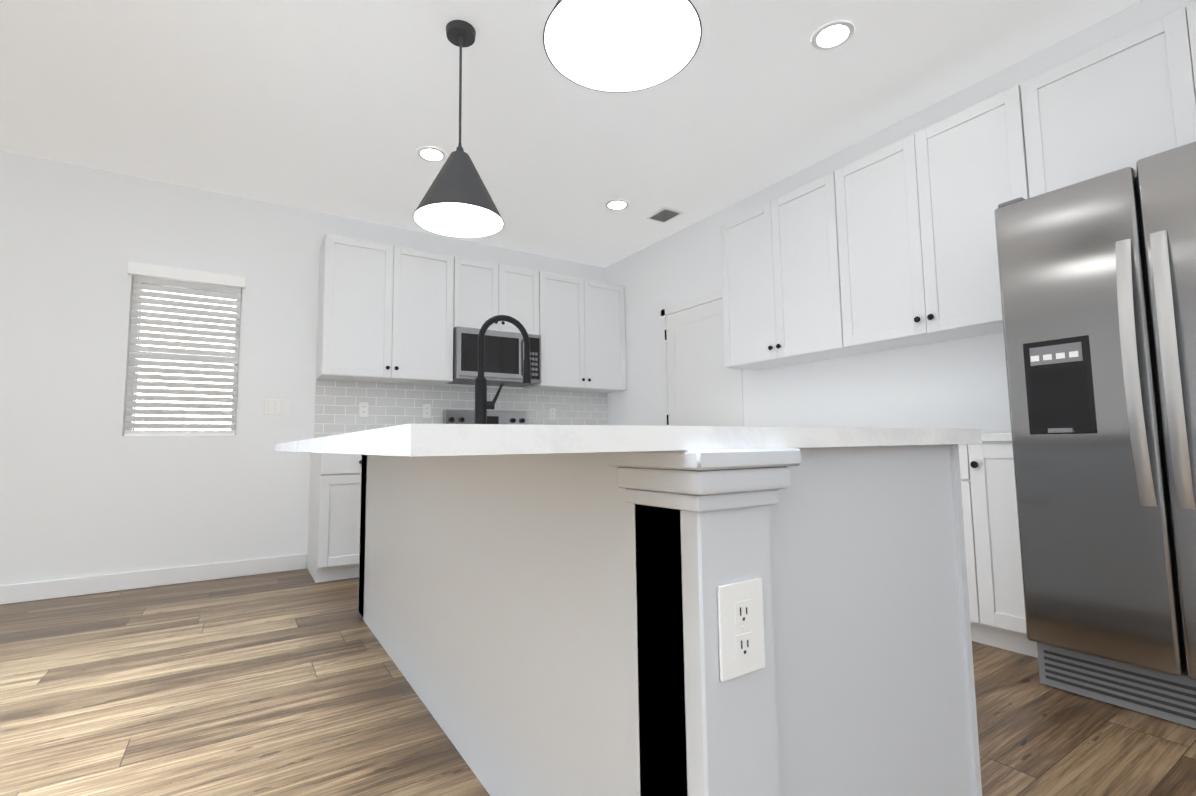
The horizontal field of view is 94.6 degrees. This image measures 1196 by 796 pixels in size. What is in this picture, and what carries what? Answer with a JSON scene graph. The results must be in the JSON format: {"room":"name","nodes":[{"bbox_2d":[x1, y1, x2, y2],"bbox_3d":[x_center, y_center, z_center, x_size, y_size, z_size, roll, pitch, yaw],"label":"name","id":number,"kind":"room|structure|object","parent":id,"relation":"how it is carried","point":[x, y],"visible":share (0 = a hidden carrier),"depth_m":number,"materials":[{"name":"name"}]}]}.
{"room":"kitchen","nodes":[
{"label":"kitchen","id":0,"kind":"room"},
{"bbox_2d":[0,150,605,585],"bbox_3d":[-3.348,-0.138,3.587,8.400,2.750,0.150,2,-6,-33],"label":"wall","id":1,"kind":"structure","parent":0,"point":[86,488],"depth_m":3.67,"materials":[{"name":"white paint"}]},
{"bbox_2d":[0,554,306,604],"bbox_3d":[-4.418,1.125,2.675,5.340,0.110,0.017,2,-6,-33],"label":"baseboard","id":2,"kind":"structure","parent":1,"relation":"attached to","point":[35,591],"depth_m":3.59,"materials":[{"name":"white wood"}]},
{"bbox_2d":[122,261,245,437],"bbox_3d":[-2.883,-0.306,3.868,0.661,1.170,0.180,2,-6,-33],"label":"window","id":3,"kind":"structure","parent":1,"relation":"in","point":[183,359],"depth_m":3.85,"materials":[{"name":"white plastic"}]},
{"bbox_2d":[264,399,289,414],"bbox_3d":[-2.382,0.068,4.098,0.162,0.116,0.008,2,-6,-33],"label":"light switch","id":4,"kind":"object","parent":1,"relation":"attached to","point":[276,407],"visible":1,"depth_m":4.09,"materials":[{"name":"white plastic"}]},
{"bbox_2d":[316,233,463,384],"bbox_3d":[-1.654,-0.659,4.432,1.025,1.046,0.345,2,-6,-33],"label":"upper cabinet","id":5,"kind":"object","parent":1,"relation":"attached to","point":[387,313],"depth_m":4.25,"materials":[{"name":"white wood"}]},
{"bbox_2d":[314,380,607,437],"bbox_3d":[-1.035,0.156,4.962,2.696,0.502,0.008,2,-6,-33],"label":"tile backsplash","id":6,"kind":"structure","parent":1,"relation":"attached to","point":[337,407],"depth_m":4.67,"materials":[{"name":"white tile"}]},
{"bbox_2d":[359,402,367,416],"bbox_3d":[-1.874,0.093,4.416,0.070,0.116,0.007,2,-6,-33],"label":"outlet","id":7,"kind":"object","parent":6,"relation":"attached to","point":[363,409],"visible":1,"depth_m":4.41,"materials":[{"name":"white plastic"}]},
{"bbox_2d":[422,404,430,417],"bbox_3d":[-1.453,0.110,4.687,0.070,0.116,0.007,2,-6,-33],"label":"outlet","id":8,"kind":"object","parent":6,"relation":"attached to","point":[426,410],"visible":1,"depth_m":4.68,"materials":[{"name":"white plastic"}]},
{"bbox_2d":[549,408,555,419],"bbox_3d":[-0.439,0.151,5.339,0.070,0.116,0.007,2,-6,-33],"label":"outlet","id":9,"kind":"object","parent":6,"relation":"attached to","point":[552,413],"visible":1,"depth_m":5.34,"materials":[{"name":"white plastic"}]},
{"bbox_2d":[464,258,539,334],"bbox_3d":[-0.949,-0.854,4.906,0.782,0.598,0.345,2,-6,-33],"label":"upper cabinet","id":10,"kind":"object","parent":1,"relation":"attached to","point":[490,289],"depth_m":4.77,"materials":[{"name":"white wood"}]},
{"bbox_2d":[446,326,540,386],"bbox_3d":[-0.916,-0.343,4.823,0.762,0.426,0.439,2,-6,-33],"label":"microwave","id":11,"kind":"object","parent":10,"relation":"attached to","point":[503,356],"visible":0.85,"depth_m":4.66,"materials":[{"name":"grey metal"}]},
{"bbox_2d":[523,271,625,392],"bbox_3d":[-0.245,-0.602,5.339,1.009,1.046,0.345,2,-6,-33],"label":"upper cabinet","id":12,"kind":"object","parent":1,"relation":"attached to","point":[582,321],"depth_m":5.20,"materials":[{"name":"white wood"}]},
{"bbox_2d":[0,0,1141,267],"bbox_3d":[-0.965,-1.904,-0.004,8.400,0.100,9.020,2,-6,-33],"label":"ceiling","id":13,"kind":"structure","parent":0,"point":[346,108],"depth_m":2.97,"materials":[{"name":"white paint"}]},
{"bbox_2d":[417,147,446,161],"bbox_3d":[-1.060,-1.551,3.521,0.184,0.005,0.184,2,-6,-33],"label":"recessed light","id":14,"kind":"object","parent":13,"relation":"in","point":[430,154],"visible":1,"depth_m":3.52,"materials":[{"name":"white"}]},
{"bbox_2d":[413,20,503,237],"bbox_3d":[-0.610,-1.208,2.443,0.385,0.883,0.385,2,-6,-33],"label":"pendant light","id":15,"kind":"object","parent":13,"relation":"hanging from","point":[457,201],"visible":1,"depth_m":2.44,"materials":[{"name":"grey metal"}]},
{"bbox_2d":[605,200,628,209],"bbox_3d":[0.149,-1.502,4.300,0.184,0.005,0.184,2,-6,-33],"label":"recessed light","id":16,"kind":"object","parent":13,"relation":"in","point":[617,204],"visible":1,"depth_m":4.29,"materials":[{"name":"white"}]},
{"bbox_2d":[543,0,701,92],"bbox_3d":[0.052,-1.307,1.387,0.385,0.881,0.385,2,-6,-33],"label":"pendant light","id":17,"kind":"object","parent":13,"relation":"hanging from","point":[616,46],"visible":1,"depth_m":1.46,"materials":[{"name":"white"}]},
{"bbox_2d":[646,207,683,222],"bbox_3d":[0.542,-1.488,4.505,0.200,0.009,0.250,2,-6,-33],"label":"ceiling vent","id":18,"kind":"object","parent":13,"relation":"in","point":[664,215],"visible":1,"depth_m":4.49,"materials":[{"name":"white metal"}]},
{"bbox_2d":[811,20,853,49],"bbox_3d":[1.078,-1.664,2.538,0.184,0.005,0.184,2,-6,-33],"label":"recessed light","id":19,"kind":"object","parent":13,"relation":"in","point":[831,34],"visible":1,"depth_m":2.53,"materials":[{"name":"white"}]},
{"bbox_2d":[0,568,1195,795],"bbox_3d":[-0.926,0.935,-0.245,8.400,0.100,9.020,2,-6,-33],"label":"floor","id":20,"kind":"structure","parent":0,"point":[292,682],"depth_m":1.85,"materials":[{"name":"brown wood"}]},
{"bbox_2d":[307,453,361,582],"bbox_3d":[-1.580,0.807,4.154,1.002,0.915,0.660,2,-6,-33],"label":"base cabinet","id":21,"kind":"object","parent":20,"relation":"on","point":[334,520],"visible":0.29,"depth_m":3.72,"materials":[{"name":"white wood"}]},
{"bbox_2d":[443,410,525,424],"bbox_3d":[-0.822,0.690,4.618,0.756,1.205,0.692,2,-6,-33],"label":"range","id":22,"kind":"object","parent":20,"relation":"on","point":[468,417],"visible":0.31,"depth_m":4.90,"materials":[{"name":"grey metal"}]},
{"bbox_2d":[358,436,981,795],"bbox_3d":[-0.199,0.634,2.126,0.934,0.880,2.726,2,-6,-33],"label":"kitchen island","id":23,"kind":"object","parent":20,"relation":"on","point":[539,610],"depth_m":1.08,"materials":[{"name":"white"}]},
{"bbox_2d":[275,424,834,459],"bbox_3d":[-0.640,0.165,1.938,0.730,0.036,2.758,2,-6,-33],"label":"island countertop","id":24,"kind":"structure","parent":23,"relation":"on","point":[406,441],"depth_m":0.72,"materials":[{"name":"white stone"}]},
{"bbox_2d":[475,315,530,423],"bbox_3d":[-0.384,-0.087,2.233,0.248,0.507,0.060,2,-6,-33],"label":"faucet","id":25,"kind":"object","parent":24,"relation":"on","point":[483,405],"visible":0.9,"depth_m":2.18,"materials":[{"name":"black metal"}]},
{"bbox_2d":[717,578,764,681],"bbox_3d":[0.217,0.346,0.831,0.094,0.136,0.008,2,-6,-33],"label":"outlet","id":26,"kind":"object","parent":23,"relation":"attached to","point":[741,630],"visible":1,"depth_m":0.83,"materials":[{"name":"white plastic"}]},
{"bbox_2d":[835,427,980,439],"bbox_3d":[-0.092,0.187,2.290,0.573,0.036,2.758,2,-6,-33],"label":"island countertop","id":27,"kind":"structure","parent":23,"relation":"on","point":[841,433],"depth_m":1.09,"materials":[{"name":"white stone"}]},
{"bbox_2d":[958,437,1037,657],"bbox_3d":[1.868,0.632,2.436,0.490,0.880,0.289,2,-6,-33],"label":"base cabinet","id":28,"kind":"object","parent":20,"relation":"on","point":[994,566],"depth_m":2.32,"materials":[{"name":"white wood"}]},
{"bbox_2d":[981,433,1011,436],"bbox_3d":[1.306,0.256,3.325,0.498,0.036,2.326,2,-6,-33],"label":"countertop","id":29,"kind":"structure","parent":28,"relation":"on","point":[984,434],"depth_m":2.31,"materials":[{"name":"white stone"}]},
{"bbox_2d":[994,141,1195,728],"bbox_3d":[2.095,0.115,1.823,0.782,1.801,1.000,2,-6,-33],"label":"refrigerator","id":30,"kind":"object","parent":20,"relation":"on","point":[1097,276],"visible":1,"depth_m":1.82,"materials":[{"name":"grey metal"}]},
{"bbox_2d":[605,0,1195,433],"bbox_3d":[2.521,-0.343,2.107,0.150,2.750,8.720,2,-6,-33],"label":"wall","id":31,"kind":"structure","parent":0,"point":[953,384],"depth_m":3.45,"materials":[{"name":"white paint"}]},
{"bbox_2d":[661,290,743,426],"bbox_3d":[0.812,0.211,4.512,0.081,2.097,0.929,2,-6,-33],"label":"door","id":32,"kind":"structure","parent":31,"relation":"attached to","point":[702,384],"depth_m":4.58,"materials":[{"name":"white wood"}]},
{"bbox_2d":[720,178,851,369],"bbox_3d":[1.282,-0.768,3.625,0.311,1.046,0.982,2,-6,-33],"label":"upper cabinet","id":33,"kind":"object","parent":31,"relation":"attached to","point":[775,294],"depth_m":3.55,"materials":[{"name":"white wood"}]},
{"bbox_2d":[820,75,1047,354],"bbox_3d":[1.763,-0.838,2.882,0.311,1.046,1.040,2,-6,-33],"label":"upper cabinet","id":34,"kind":"object","parent":31,"relation":"attached to","point":[892,246],"depth_m":2.77,"materials":[{"name":"white wood"}]},
{"bbox_2d":[1040,1,1195,191],"bbox_3d":[2.289,-1.108,2.082,0.311,0.656,1.031,2,-6,-33],"label":"upper cabinet","id":35,"kind":"object","parent":31,"relation":"attached to","point":[1130,98],"depth_m":2.17,"materials":[{"name":"white wood"}]}
]}

